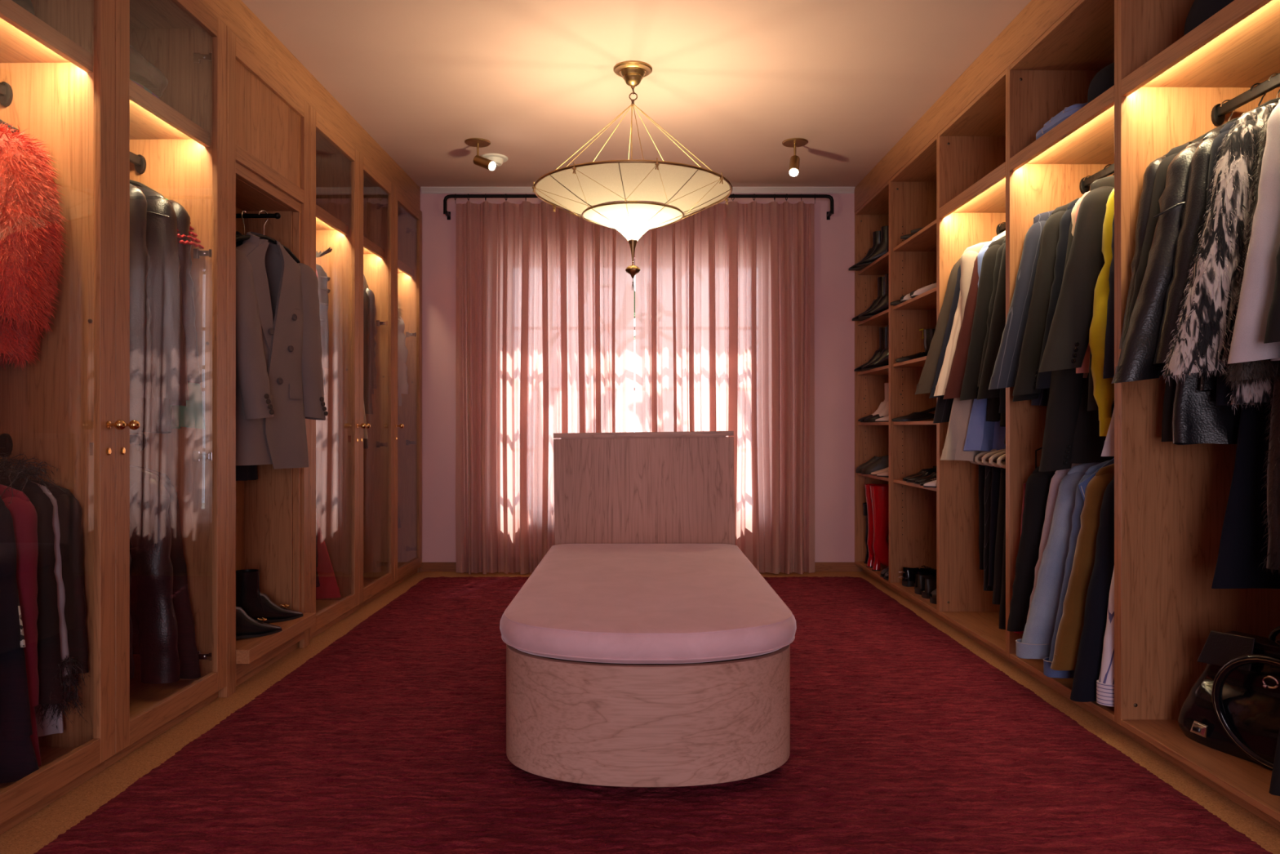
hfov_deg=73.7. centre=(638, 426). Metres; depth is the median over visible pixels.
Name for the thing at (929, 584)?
shoe
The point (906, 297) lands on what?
shoe
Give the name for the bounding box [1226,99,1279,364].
coat
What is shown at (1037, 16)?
trim
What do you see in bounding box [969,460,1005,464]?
hanger
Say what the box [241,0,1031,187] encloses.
ceiling
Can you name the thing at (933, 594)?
shoe
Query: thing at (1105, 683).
striped shirt
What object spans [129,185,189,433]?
coat
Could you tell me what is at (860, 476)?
shoe shelf
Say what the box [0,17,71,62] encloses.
light strip
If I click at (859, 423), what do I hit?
shoe shelf
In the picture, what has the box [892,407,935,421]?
slingback
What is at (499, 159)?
smoke detector
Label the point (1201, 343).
coat
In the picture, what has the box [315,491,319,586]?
dress
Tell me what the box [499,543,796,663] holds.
seat cushion
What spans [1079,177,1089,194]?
socket
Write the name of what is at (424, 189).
trim
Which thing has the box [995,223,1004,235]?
socket
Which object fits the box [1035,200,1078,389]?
jacket
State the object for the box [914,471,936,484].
mary jane
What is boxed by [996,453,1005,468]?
hanger
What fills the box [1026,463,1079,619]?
denim jacket
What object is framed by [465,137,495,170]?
ceiling spotlight
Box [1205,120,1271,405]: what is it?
jacket
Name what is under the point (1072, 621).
pants
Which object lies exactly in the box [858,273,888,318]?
boot
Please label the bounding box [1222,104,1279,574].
coat
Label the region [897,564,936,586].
spiked derby
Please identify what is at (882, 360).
boot
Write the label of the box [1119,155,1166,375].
leather jacket
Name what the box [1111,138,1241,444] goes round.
leather jacket
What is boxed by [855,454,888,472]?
shoe
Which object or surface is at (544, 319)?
curtain
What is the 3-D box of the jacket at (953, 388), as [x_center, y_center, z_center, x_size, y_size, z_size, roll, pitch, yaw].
[1.718,-0.442,3.931,0.632,0.931,0.108,0,0,3]
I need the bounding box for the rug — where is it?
[33,576,1272,853]
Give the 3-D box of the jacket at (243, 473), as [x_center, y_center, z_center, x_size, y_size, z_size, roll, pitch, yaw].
[-1.650,-0.282,3.443,0.108,1.012,0.468,0,0,6]
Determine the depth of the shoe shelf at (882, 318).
5.53 m
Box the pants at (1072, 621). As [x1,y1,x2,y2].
[1050,463,1114,670]
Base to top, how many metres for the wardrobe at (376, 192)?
2.430 m
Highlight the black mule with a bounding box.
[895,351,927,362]
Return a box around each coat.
[0,121,70,371]
[0,484,41,766]
[0,496,39,782]
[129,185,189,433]
[129,464,200,679]
[363,289,373,448]
[363,400,368,439]
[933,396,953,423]
[998,323,1005,444]
[1006,466,1056,631]
[1039,219,1114,471]
[1070,475,1114,702]
[1117,142,1189,441]
[1160,102,1278,414]
[1211,404,1279,588]
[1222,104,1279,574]
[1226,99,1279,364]
[1263,246,1279,795]
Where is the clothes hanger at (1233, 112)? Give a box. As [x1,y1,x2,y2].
[1163,99,1235,155]
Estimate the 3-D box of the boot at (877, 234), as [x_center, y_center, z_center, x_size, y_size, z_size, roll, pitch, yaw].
[1.514,-1.163,5.647,0.244,0.235,0.094,0,0,25]
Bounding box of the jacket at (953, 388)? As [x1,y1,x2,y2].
[942,255,978,399]
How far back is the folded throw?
2.34 m
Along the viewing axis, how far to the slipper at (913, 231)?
4.58 m
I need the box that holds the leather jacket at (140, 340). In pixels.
[129,183,153,428]
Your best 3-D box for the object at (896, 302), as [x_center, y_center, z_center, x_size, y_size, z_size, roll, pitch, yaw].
[1.599,-0.732,4.931,0.290,0.056,0.086,0,0,-1]
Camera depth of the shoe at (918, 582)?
4.64 m
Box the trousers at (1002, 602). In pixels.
[999,506,1005,629]
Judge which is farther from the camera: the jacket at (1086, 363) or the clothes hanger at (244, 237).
the clothes hanger at (244, 237)
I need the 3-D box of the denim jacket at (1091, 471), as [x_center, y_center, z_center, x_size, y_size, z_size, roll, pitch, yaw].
[1.721,0.470,2.993,0.595,0.810,0.121,0,0,-3]
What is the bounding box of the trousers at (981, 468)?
[978,464,985,569]
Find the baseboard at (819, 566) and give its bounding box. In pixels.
[419,562,862,571]
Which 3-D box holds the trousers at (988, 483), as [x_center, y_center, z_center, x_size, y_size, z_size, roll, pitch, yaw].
[1.749,0.454,3.888,0.357,0.584,0.055,0,0,-3]
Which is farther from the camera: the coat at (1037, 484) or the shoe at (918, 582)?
the shoe at (918, 582)
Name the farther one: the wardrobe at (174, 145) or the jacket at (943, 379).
the jacket at (943, 379)
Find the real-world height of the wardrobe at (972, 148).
2.431 m
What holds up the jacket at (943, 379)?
hanging from the clothes hanger
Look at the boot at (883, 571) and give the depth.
5.15 m
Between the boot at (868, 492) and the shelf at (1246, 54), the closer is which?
the shelf at (1246, 54)
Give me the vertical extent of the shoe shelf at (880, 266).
0.019 m
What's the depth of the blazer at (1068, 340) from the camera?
2.93 m
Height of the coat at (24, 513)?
0.773 m
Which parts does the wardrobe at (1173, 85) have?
board, hanging rod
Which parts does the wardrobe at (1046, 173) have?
panel, board, hanging rod, panel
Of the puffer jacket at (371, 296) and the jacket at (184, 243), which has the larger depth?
the puffer jacket at (371, 296)
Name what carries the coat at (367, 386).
hanging from the wardrobe at (376, 192)
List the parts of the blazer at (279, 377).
panel, panel, panel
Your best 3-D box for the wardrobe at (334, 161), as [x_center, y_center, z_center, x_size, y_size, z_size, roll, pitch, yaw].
[-1.752,-0.236,4.178,0.648,2.430,0.653,0,0,1]
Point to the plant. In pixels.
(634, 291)
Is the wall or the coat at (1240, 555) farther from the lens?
the wall
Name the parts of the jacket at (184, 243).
braid cord, braid cord, braid cord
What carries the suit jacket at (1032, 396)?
hanging from the wardrobe at (1046, 173)
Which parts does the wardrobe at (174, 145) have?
knob, hanging rod, hanging rod, board, panel, rail, rail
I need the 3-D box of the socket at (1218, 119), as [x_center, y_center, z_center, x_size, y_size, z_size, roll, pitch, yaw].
[1.799,-0.968,2.649,0.036,0.068,0.014,0,0,-1]
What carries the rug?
on the floor
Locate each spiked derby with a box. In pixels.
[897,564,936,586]
[914,568,936,586]
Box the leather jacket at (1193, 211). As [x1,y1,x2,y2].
[1153,127,1222,391]
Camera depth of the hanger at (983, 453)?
3.87 m
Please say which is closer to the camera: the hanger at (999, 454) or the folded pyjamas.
the folded pyjamas
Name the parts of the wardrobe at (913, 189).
panel, board, panel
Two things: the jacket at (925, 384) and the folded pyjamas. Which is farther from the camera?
the jacket at (925, 384)
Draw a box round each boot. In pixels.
[235,568,302,622]
[235,606,281,638]
[848,231,880,271]
[852,276,884,320]
[853,326,887,371]
[856,225,888,266]
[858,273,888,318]
[861,324,888,369]
[862,502,868,564]
[864,484,888,567]
[870,484,888,570]
[880,566,888,577]
[883,570,888,579]
[919,328,935,354]
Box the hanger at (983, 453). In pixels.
[974,448,1005,465]
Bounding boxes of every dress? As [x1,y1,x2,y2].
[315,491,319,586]
[315,518,341,599]
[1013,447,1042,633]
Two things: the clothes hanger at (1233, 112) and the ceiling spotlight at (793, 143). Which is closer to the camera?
the clothes hanger at (1233, 112)
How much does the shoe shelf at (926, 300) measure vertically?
0.019 m
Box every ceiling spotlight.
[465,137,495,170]
[782,137,808,176]
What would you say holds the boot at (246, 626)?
on the wardrobe at (268, 122)
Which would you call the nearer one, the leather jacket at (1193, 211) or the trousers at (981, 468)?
the leather jacket at (1193, 211)
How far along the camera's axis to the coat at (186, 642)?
2.98 m
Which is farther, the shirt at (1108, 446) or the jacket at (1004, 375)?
the jacket at (1004, 375)
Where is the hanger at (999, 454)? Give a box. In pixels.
[989,450,1005,467]
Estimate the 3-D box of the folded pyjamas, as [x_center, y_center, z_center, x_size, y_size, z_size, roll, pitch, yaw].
[1.692,-1.120,3.172,0.344,0.090,0.330,0,0,-1]
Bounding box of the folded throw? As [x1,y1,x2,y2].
[1184,0,1234,35]
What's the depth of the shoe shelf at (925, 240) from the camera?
4.74 m
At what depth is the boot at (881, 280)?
5.56 m
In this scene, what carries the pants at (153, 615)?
hanging from the wardrobe at (174, 145)
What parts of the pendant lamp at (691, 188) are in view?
stay cord, stay cord, suspension cord, suspension cord, stay cord, suspension cord, suspension cord, power cord, lamp shade, lamp shade, suspension cord, stay cord, suspension cord, suspension cord, suspension cord, stay cord, stay cord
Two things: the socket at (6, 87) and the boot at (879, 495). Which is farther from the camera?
the boot at (879, 495)
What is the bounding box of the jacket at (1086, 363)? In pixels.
[1075,191,1090,373]
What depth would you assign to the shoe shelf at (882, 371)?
5.50 m
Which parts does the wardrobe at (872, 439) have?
panel, board, panel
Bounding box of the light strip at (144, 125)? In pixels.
[129,99,191,139]
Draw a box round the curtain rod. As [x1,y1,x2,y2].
[443,194,833,219]
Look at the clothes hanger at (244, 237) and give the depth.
3.47 m
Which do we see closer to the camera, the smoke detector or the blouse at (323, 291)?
the blouse at (323, 291)
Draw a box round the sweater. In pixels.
[1087,62,1114,102]
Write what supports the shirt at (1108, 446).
hanging from the wardrobe at (1046, 173)
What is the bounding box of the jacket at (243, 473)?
[235,231,257,480]
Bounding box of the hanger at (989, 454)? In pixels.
[982,448,1005,466]
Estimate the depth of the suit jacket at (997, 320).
3.63 m
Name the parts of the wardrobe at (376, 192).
knob, board, panel, rail, rail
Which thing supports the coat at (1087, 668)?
hanging from the wardrobe at (1046, 173)
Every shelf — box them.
[315,217,336,230]
[363,247,373,253]
[857,251,888,275]
[857,308,888,325]
[857,364,888,375]
[857,422,888,425]
[857,472,888,481]
[893,219,936,251]
[893,287,936,310]
[893,355,926,367]
[893,421,936,424]
[893,479,936,491]
[953,177,1005,213]
[1026,105,1114,164]
[1142,0,1279,87]
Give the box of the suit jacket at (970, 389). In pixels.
[960,237,1005,421]
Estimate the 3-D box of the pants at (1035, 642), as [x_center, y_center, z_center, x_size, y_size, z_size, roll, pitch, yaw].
[1.706,0.456,3.120,0.653,0.771,0.108,0,0,-2]
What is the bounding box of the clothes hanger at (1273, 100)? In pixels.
[1250,97,1279,111]
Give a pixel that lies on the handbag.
(1233, 708)
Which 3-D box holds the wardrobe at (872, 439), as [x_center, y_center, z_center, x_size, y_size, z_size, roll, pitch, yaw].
[1.769,-0.236,5.404,0.600,2.431,0.778,0,0,-1]
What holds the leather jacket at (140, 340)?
hanging from the wardrobe at (174, 145)
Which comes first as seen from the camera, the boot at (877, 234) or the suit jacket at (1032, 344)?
the suit jacket at (1032, 344)
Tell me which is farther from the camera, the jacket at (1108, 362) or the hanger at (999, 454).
the hanger at (999, 454)
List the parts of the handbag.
corner stud plate, handle, handle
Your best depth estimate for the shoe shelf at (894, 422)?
4.63 m
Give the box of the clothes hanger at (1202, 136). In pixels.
[1188,83,1266,144]
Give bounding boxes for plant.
[634,290,635,339]
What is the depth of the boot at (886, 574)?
5.06 m
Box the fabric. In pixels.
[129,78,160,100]
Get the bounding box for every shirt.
[0,463,71,736]
[940,231,1005,461]
[963,240,1005,451]
[1096,567,1114,706]
[1101,408,1114,456]
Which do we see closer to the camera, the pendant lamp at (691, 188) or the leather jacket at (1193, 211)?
the leather jacket at (1193, 211)
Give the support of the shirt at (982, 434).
hanging from the clothes hanger
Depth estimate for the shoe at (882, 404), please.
5.56 m
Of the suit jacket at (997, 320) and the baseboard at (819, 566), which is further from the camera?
the baseboard at (819, 566)
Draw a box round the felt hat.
[11,0,35,15]
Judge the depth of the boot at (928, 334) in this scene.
4.79 m
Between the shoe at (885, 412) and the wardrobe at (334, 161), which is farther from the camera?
the shoe at (885, 412)
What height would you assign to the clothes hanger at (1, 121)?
0.185 m
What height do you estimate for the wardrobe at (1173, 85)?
2.431 m
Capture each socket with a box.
[0,81,13,106]
[0,433,13,457]
[134,154,146,173]
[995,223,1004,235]
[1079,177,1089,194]
[1211,103,1225,126]
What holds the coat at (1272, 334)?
hanging from the clothes hanger
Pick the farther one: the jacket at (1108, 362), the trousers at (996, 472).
the trousers at (996, 472)
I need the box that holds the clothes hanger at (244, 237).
[235,210,300,262]
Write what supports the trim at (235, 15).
attached to the wall
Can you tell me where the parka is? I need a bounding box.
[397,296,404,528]
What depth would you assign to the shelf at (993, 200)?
3.95 m
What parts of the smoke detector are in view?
mount plate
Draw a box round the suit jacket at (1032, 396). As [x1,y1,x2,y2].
[1012,214,1051,408]
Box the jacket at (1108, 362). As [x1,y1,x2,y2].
[1102,215,1114,378]
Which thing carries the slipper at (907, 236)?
on the wardrobe at (913, 189)
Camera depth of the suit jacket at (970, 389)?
3.81 m
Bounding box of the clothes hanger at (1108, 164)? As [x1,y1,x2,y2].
[1067,164,1114,204]
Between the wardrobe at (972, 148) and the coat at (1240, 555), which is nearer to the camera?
the coat at (1240, 555)
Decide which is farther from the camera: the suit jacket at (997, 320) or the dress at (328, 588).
the dress at (328, 588)
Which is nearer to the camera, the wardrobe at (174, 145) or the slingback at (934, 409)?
the wardrobe at (174, 145)
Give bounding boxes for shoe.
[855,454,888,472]
[857,382,888,422]
[861,456,888,474]
[863,400,888,422]
[900,288,919,302]
[910,281,936,297]
[914,573,936,594]
[921,577,936,598]
[929,588,936,604]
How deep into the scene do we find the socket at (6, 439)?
2.41 m
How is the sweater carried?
on the wardrobe at (1046, 173)
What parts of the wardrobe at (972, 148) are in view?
panel, board, hanging rod, panel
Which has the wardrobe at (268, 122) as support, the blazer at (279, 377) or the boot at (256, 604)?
the boot at (256, 604)
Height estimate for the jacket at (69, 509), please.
0.603 m
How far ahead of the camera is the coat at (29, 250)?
2.26 m
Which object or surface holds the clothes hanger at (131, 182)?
hanging from the wardrobe at (174, 145)
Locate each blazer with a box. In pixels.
[235,231,328,469]
[928,264,960,398]
[1038,175,1114,411]
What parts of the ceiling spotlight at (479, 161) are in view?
stem, ceiling plate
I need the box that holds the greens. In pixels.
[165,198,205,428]
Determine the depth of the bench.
2.28 m
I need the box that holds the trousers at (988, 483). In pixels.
[983,465,993,591]
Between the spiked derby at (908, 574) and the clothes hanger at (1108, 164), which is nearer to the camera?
the clothes hanger at (1108, 164)
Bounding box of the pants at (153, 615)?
[129,465,180,684]
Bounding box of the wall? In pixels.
[420,188,854,562]
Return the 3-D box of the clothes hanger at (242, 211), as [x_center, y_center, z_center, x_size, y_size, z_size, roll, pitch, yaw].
[-1.592,-0.785,3.463,0.030,0.185,0.390,0,0,1]
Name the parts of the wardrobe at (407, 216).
knob, board, panel, rail, rail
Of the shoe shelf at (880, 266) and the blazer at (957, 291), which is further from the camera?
the shoe shelf at (880, 266)
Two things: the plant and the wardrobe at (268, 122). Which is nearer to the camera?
the wardrobe at (268, 122)
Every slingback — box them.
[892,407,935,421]
[915,408,935,421]
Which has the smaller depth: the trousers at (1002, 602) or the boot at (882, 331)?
the trousers at (1002, 602)
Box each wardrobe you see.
[0,0,126,835]
[104,0,226,768]
[218,26,315,697]
[310,106,366,639]
[353,152,394,612]
[389,186,422,589]
[854,179,897,593]
[889,133,947,624]
[937,68,1020,669]
[1007,0,1133,739]
[1117,0,1279,830]
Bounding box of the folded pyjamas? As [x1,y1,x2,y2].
[1035,102,1088,139]
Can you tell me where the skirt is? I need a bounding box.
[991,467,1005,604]
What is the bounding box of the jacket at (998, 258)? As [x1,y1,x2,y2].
[977,238,1005,426]
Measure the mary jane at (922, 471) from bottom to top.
0.093 m
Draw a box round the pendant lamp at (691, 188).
[532,60,732,290]
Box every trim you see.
[199,0,420,209]
[420,186,854,193]
[854,0,1078,212]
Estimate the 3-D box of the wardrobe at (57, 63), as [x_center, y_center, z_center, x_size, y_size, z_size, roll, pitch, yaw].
[-1.775,-0.236,2.123,0.648,2.430,0.645,0,0,1]
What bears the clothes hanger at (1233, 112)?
hanging from the wardrobe at (1173, 85)
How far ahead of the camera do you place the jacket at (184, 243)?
2.99 m
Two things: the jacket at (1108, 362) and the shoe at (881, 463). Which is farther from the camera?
the shoe at (881, 463)
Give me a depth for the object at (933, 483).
4.31 m
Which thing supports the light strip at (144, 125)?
attached to the wardrobe at (174, 145)
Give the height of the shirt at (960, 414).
1.066 m
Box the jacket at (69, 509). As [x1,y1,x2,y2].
[0,470,88,685]
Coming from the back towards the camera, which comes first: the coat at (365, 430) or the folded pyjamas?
the coat at (365, 430)
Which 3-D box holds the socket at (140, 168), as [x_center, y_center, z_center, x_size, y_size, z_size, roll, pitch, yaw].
[-1.789,-0.943,3.064,0.036,0.068,0.014,0,0,1]
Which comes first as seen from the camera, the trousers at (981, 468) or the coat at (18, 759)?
the coat at (18, 759)
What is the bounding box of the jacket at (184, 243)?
[167,200,204,405]
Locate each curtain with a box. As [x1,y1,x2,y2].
[454,193,634,574]
[635,193,815,573]
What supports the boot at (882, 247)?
on the wardrobe at (872, 439)
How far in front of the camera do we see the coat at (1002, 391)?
3.59 m
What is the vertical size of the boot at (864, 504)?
0.400 m
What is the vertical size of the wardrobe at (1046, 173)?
2.431 m
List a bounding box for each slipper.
[900,233,913,239]
[911,226,924,234]
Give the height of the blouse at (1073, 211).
0.729 m
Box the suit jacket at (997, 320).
[977,244,1005,399]
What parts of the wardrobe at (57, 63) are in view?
hanging rod, hanging rod, board, panel, rail, knob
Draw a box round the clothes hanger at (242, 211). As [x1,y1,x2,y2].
[235,210,246,236]
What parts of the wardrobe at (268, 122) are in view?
panel, valet rod, frame, rail, rail, rail, frame, panel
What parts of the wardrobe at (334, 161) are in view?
board, panel, rail, rail, knob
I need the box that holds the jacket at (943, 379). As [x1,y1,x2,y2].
[933,293,961,395]
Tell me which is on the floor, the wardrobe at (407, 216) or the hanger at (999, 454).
the wardrobe at (407, 216)
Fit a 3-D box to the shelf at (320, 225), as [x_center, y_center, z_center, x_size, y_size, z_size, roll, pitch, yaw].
[-1.806,-1.044,4.179,0.517,0.021,0.615,0,0,1]
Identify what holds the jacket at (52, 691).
hanging from the wardrobe at (57, 63)
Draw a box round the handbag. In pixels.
[1177,626,1279,770]
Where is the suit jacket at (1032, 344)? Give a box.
[1012,203,1070,395]
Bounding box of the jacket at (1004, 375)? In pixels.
[988,209,1053,405]
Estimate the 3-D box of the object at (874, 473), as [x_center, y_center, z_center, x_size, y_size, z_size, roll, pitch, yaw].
[1.581,0.277,5.372,0.230,0.056,0.081,0,0,14]
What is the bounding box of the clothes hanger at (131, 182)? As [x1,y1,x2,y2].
[129,179,160,194]
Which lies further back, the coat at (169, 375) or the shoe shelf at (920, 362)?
the shoe shelf at (920, 362)
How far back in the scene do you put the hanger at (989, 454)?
3.77 m
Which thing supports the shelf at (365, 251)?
attached to the wardrobe at (376, 192)
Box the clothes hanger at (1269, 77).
[1204,73,1279,136]
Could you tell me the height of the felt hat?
0.168 m
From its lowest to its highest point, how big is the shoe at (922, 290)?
0.101 m
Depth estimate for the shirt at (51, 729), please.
2.37 m
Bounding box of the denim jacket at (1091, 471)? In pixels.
[1043,457,1114,678]
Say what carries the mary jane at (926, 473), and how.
on the wardrobe at (913, 189)
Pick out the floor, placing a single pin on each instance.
(30, 835)
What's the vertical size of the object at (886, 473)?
0.056 m
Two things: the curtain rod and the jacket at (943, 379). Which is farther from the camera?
the curtain rod
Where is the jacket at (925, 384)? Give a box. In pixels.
[915,257,960,394]
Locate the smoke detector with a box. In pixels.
[480,153,507,166]
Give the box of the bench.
[506,431,790,786]
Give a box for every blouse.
[315,247,332,395]
[1071,198,1088,377]
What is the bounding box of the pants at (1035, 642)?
[1015,462,1102,658]
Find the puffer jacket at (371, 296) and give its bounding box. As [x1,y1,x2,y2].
[363,274,377,394]
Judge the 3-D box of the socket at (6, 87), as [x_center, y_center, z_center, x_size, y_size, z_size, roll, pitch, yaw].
[-1.796,-0.943,2.419,0.036,0.068,0.014,0,0,1]
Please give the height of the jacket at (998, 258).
0.909 m
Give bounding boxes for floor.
[0,571,1279,853]
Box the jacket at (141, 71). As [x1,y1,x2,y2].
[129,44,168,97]
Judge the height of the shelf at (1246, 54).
0.021 m
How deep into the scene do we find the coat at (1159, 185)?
2.54 m
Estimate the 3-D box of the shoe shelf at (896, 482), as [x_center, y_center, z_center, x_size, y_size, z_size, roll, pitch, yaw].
[1.780,0.315,4.622,0.572,0.019,0.747,0,0,-1]
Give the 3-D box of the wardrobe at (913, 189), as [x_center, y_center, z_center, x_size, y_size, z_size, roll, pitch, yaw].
[1.778,-0.236,4.622,0.600,2.431,0.785,0,0,-1]
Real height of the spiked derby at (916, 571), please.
0.112 m
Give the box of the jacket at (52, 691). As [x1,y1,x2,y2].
[0,452,90,728]
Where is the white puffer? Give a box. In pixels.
[397,316,408,405]
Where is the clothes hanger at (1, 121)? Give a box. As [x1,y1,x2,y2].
[0,119,18,134]
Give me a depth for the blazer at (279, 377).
3.44 m
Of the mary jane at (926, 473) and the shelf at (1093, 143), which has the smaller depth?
the shelf at (1093, 143)
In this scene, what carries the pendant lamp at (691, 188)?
hanging from the ceiling
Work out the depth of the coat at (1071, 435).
3.09 m
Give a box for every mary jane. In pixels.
[902,466,936,480]
[906,468,936,482]
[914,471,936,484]
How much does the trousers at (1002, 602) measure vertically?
0.683 m
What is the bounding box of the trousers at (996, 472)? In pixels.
[987,466,1000,586]

